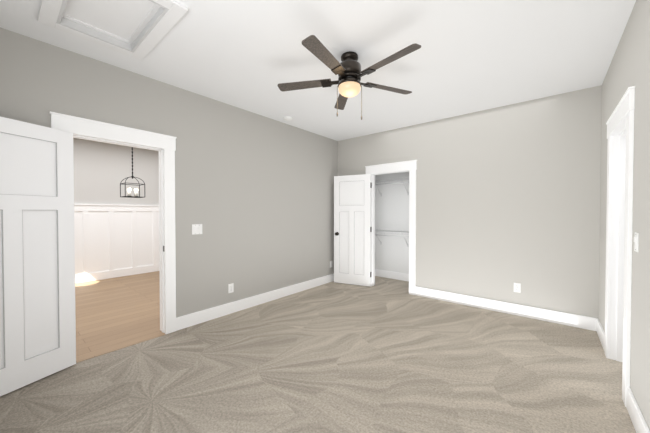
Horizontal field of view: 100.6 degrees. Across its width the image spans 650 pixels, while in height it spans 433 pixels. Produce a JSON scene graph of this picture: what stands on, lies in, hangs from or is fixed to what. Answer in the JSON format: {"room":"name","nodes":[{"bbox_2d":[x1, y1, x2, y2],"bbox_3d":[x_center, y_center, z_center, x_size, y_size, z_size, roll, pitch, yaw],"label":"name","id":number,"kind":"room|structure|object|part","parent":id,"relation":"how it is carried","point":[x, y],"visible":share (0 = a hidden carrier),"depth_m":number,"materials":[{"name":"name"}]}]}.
{"room":"empty bedroom","nodes":[
{"label":"empty bedroom","id":0,"kind":"room"},
{"bbox_2d":[73,138,158,204],"bbox_3d":[-4.806,-0.105,4.654,0.120,2.640,6.440,1,1,40],"label":"wall","id":1,"kind":"structure","parent":0,"point":[102,170],"depth_m":5.32,"materials":[{"name":"grey paint"}]},
{"bbox_2d":[74,204,158,282],"bbox_3d":[-4.742,0.495,4.609,0.045,1.442,6.200,1,1,40],"label":"wainscoting","id":2,"kind":"structure","parent":1,"relation":"attached to","point":[113,240],"depth_m":5.33,"materials":[{"name":"white wood"}]},
{"bbox_2d":[75,271,165,362],"bbox_3d":[-3.407,1.255,3.507,3.522,0.053,6.200,1,1,40],"label":"floor","id":3,"kind":"structure","parent":0,"point":[114,314],"depth_m":3.44,"materials":[{"name":"brown wood"}]},
{"bbox_2d":[0,27,337,317],"bbox_3d":[-1.264,-0.088,3.437,0.120,2.640,4.805,1,1,40],"label":"wall","id":4,"kind":"structure","parent":0,"point":[254,194],"depth_m":3.27,"materials":[{"name":"grey paint"}]},
{"bbox_2d":[49,111,176,333],"bbox_3d":[-1.966,0.261,2.602,0.124,1.966,0.757,1,1,40],"label":"door frame","id":5,"kind":"structure","parent":4,"relation":"in","point":[162,259],"depth_m":2.86,"materials":[{"name":"white wood"}]},
{"bbox_2d":[0,116,75,395],"bbox_3d":[-2.229,0.276,1.931,0.167,1.930,0.725,0,1,21],"label":"room door","id":6,"kind":"structure","parent":5,"relation":"attached to","point":[37,299],"depth_m":2.04,"materials":[{"name":"painted wood"},{"name":"dark bronze"}]},
{"bbox_2d":[192,224,201,234],"bbox_3d":[-1.464,0.147,3.097,0.012,0.116,0.118,1,1,40],"label":"light switch","id":7,"kind":"object","parent":4,"relation":"attached to","point":[196,228],"visible":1,"depth_m":3.09,"materials":[{"name":"white plastic"}]},
{"bbox_2d":[228,283,233,292],"bbox_3d":[-1.195,0.912,3.433,0.010,0.116,0.072,1,1,40],"label":"outlet","id":8,"kind":"object","parent":4,"relation":"attached to","point":[231,288],"visible":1,"depth_m":3.43,"materials":[{"name":"white plastic"}]},
{"bbox_2d":[176,274,333,330],"bbox_3d":[-0.683,1.154,4.044,0.019,0.140,2.915,1,1,40],"label":"baseboard","id":9,"kind":"structure","parent":4,"relation":"attached to","point":[185,321],"depth_m":3.57,"materials":[{"name":"white wood"}]},
{"bbox_2d":[0,276,635,432],"bbox_3d":[0.895,1.275,2.139,5.004,0.050,5.305,1,1,40],"label":"floor","id":10,"kind":"structure","parent":0,"point":[385,355],"depth_m":2.10,"materials":[{"name":"beige carpet"}]},
{"bbox_2d":[0,0,635,140],"bbox_3d":[0.136,-1.492,2.251,3.764,0.200,4.805,1,1,40],"label":"ceiling","id":11,"kind":"structure","parent":0,"point":[469,56],"depth_m":2.29,"materials":[{"name":"white paint"}]},
{"bbox_2d":[56,0,168,51],"bbox_3d":[-1.465,-1.407,1.846,0.755,0.078,0.460,1,1,40],"label":"well","id":12,"kind":"object","parent":11,"relation":"attached to","point":[161,12],"visible":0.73,"depth_m":2.01,"materials":[{"name":"white"}]},
{"bbox_2d":[62,0,159,43],"bbox_3d":[-1.465,-1.443,1.845,0.719,0.046,0.424,1,1,40],"label":"panel","id":13,"kind":"object","parent":12,"relation":"in","point":[126,21],"visible":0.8,"depth_m":1.92,"materials":[{"name":"white"}]},
{"bbox_2d":[38,0,187,60],"bbox_3d":[-1.465,-1.376,1.846,0.925,0.020,0.630,1,1,40],"label":"trim","id":14,"kind":"structure","parent":11,"relation":"attached to","point":[49,10],"depth_m":1.92,"materials":[{"name":"white wood"}]},
{"bbox_2d":[283,116,291,120],"bbox_3d":[-0.533,-1.394,3.865,0.128,0.040,0.128,1,1,40],"label":"smoke detector","id":15,"kind":"object","parent":11,"relation":"attached to","point":[287,118],"visible":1,"depth_m":3.83,"materials":[{"name":"white plastic"}]},
{"bbox_2d":[278,35,420,119],"bbox_3d":[0.216,-1.116,2.312,1.250,0.552,1.250,1,1,40],"label":"ceiling fan","id":16,"kind":"object","parent":11,"relation":"hanging from","point":[347,70],"visible":1,"depth_m":2.27,"materials":[{"name":"brown wood"}]},
{"bbox_3d":[0.213,-1.262,2.347,0.204,0.262,0.204,1,1,40],"label":"motor","id":17,"kind":"part","parent":16,"relation":"part of","materials":[{"name":"brown metal"}]},
{"bbox_3d":[0.213,-1.090,2.350,0.194,0.081,0.194,1,1,40],"label":"lamp shade","id":18,"kind":"part","parent":16,"relation":"part of","materials":[{"name":"white glass"}]},
{"bbox_2d":[375,172,408,273],"bbox_3d":[1.374,-0.147,4.822,1.520,2.720,0.700,1,1,40],"label":"wall","id":19,"kind":"structure","parent":0,"point":[391,214],"depth_m":5.23,"materials":[{"name":"white paint"}]},
{"bbox_2d":[375,269,408,281],"bbox_3d":[1.349,1.143,4.811,1.360,0.140,0.616,1,1,40],"label":"baseboard","id":20,"kind":"structure","parent":19,"relation":"attached to","point":[393,275],"depth_m":5.23,"materials":[{"name":"white wood"}]},
{"bbox_2d":[375,230,408,246],"bbox_3d":[1.449,0.418,4.920,1.358,0.297,0.304,1,1,40],"label":"closet shelf","id":21,"kind":"object","parent":19,"relation":"attached to","point":[388,231],"visible":0.42,"depth_m":4.98,"materials":[{"name":"white wood"}]},
{"bbox_2d":[375,178,408,195],"bbox_3d":[1.449,-0.542,4.907,1.358,0.297,0.304,1,1,40],"label":"closet shelf","id":22,"kind":"object","parent":19,"relation":"attached to","point":[389,180],"visible":0.46,"depth_m":4.99,"materials":[{"name":"white metal"}]},
{"bbox_2d":[338,85,601,317],"bbox_3d":[1.681,-0.096,4.032,3.644,2.640,0.120,1,1,40],"label":"wall","id":23,"kind":"structure","parent":0,"point":[507,197],"depth_m":3.41,"materials":[{"name":"grey paint"}]},
{"bbox_2d":[365,160,416,294],"bbox_3d":[1.101,0.171,4.503,0.917,2.092,0.154,1,1,40],"label":"door frame","id":24,"kind":"structure","parent":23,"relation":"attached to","point":[373,229],"depth_m":4.23,"materials":[{"name":"white wood"}]},
{"bbox_2d":[334,174,371,285],"bbox_3d":[0.482,0.236,4.781,0.685,1.930,0.167,0,1,25],"label":"closet door","id":25,"kind":"structure","parent":24,"relation":"attached to","point":[352,229],"depth_m":4.76,"materials":[{"name":"painted wood"},{"name":"dark bronze"}]},
{"bbox_2d":[415,286,592,329],"bbox_3d":[2.175,1.161,3.549,2.004,0.140,0.016,1,1,40],"label":"baseboard","id":26,"kind":"structure","parent":23,"relation":"attached to","point":[547,315],"depth_m":3.40,"materials":[{"name":"white wood"}]},
{"bbox_2d":[514,283,520,292],"bbox_3d":[2.396,0.888,3.366,0.072,0.116,0.010,1,1,40],"label":"outlet","id":27,"kind":"object","parent":23,"relation":"attached to","point":[517,287],"visible":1,"depth_m":3.36,"materials":[{"name":"white plastic"}]},
{"bbox_2d":[598,0,649,429],"bbox_3d":[1.497,-0.055,1.059,0.120,2.640,4.685,1,1,40],"label":"wall","id":28,"kind":"structure","parent":0,"point":[629,66],"depth_m":1.66,"materials":[{"name":"grey paint"}]},
{"bbox_2d":[592,318,604,351],"bbox_3d":[2.735,1.173,2.670,0.019,0.140,0.580,1,1,40],"label":"baseboard","id":29,"kind":"structure","parent":28,"relation":"attached to","point":[596,325],"depth_m":2.74,"materials":[{"name":"white wood"}]},
{"bbox_2d":[610,120,625,361],"bbox_3d":[2.321,0.268,2.053,0.120,1.966,0.712,1,1,40],"label":"door","id":30,"kind":"structure","parent":28,"relation":"in","point":[617,241],"depth_m":2.32,"materials":[{"name":"white wood"}]},
{"bbox_2d":[604,86,634,406],"bbox_3d":[2.264,0.205,2.100,0.030,2.092,0.912,1,1,40],"label":"door frame","id":31,"kind":"structure","parent":28,"relation":"attached to","point":[623,111],"depth_m":1.81,"materials":[{"name":"white wood"}]},
{"bbox_2d":[634,232,638,251],"bbox_3d":[1.906,0.157,1.656,0.012,0.116,0.072,1,1,40],"label":"light switch","id":32,"kind":"object","parent":28,"relation":"attached to","point":[636,243],"visible":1,"depth_m":1.64,"materials":[{"name":"white plastic"}]},
{"bbox_2d":[626,387,649,432],"bbox_3d":[1.014,1.202,0.604,0.019,0.140,3.040,1,1,40],"label":"baseboard","id":33,"kind":"structure","parent":28,"relation":"attached to","point":[638,421],"depth_m":1.60,"materials":[{"name":"white wood"}]},
{"bbox_3d":[-3.508,-1.460,3.553,3.500,0.100,6.440,1,1,40],"label":"ceiling","id":34,"kind":"structure","parent":0,"visible":0},
{"bbox_2d":[120,147,144,197],"bbox_3d":[-2.945,-0.856,4.128,0.258,1.124,0.258,1,1,40],"label":"pendant lantern","id":35,"kind":"object","parent":34,"relation":"hanging from","point":[129,192],"visible":0.85,"depth_m":4.12,"materials":[{"name":"black metal"}]}
]}

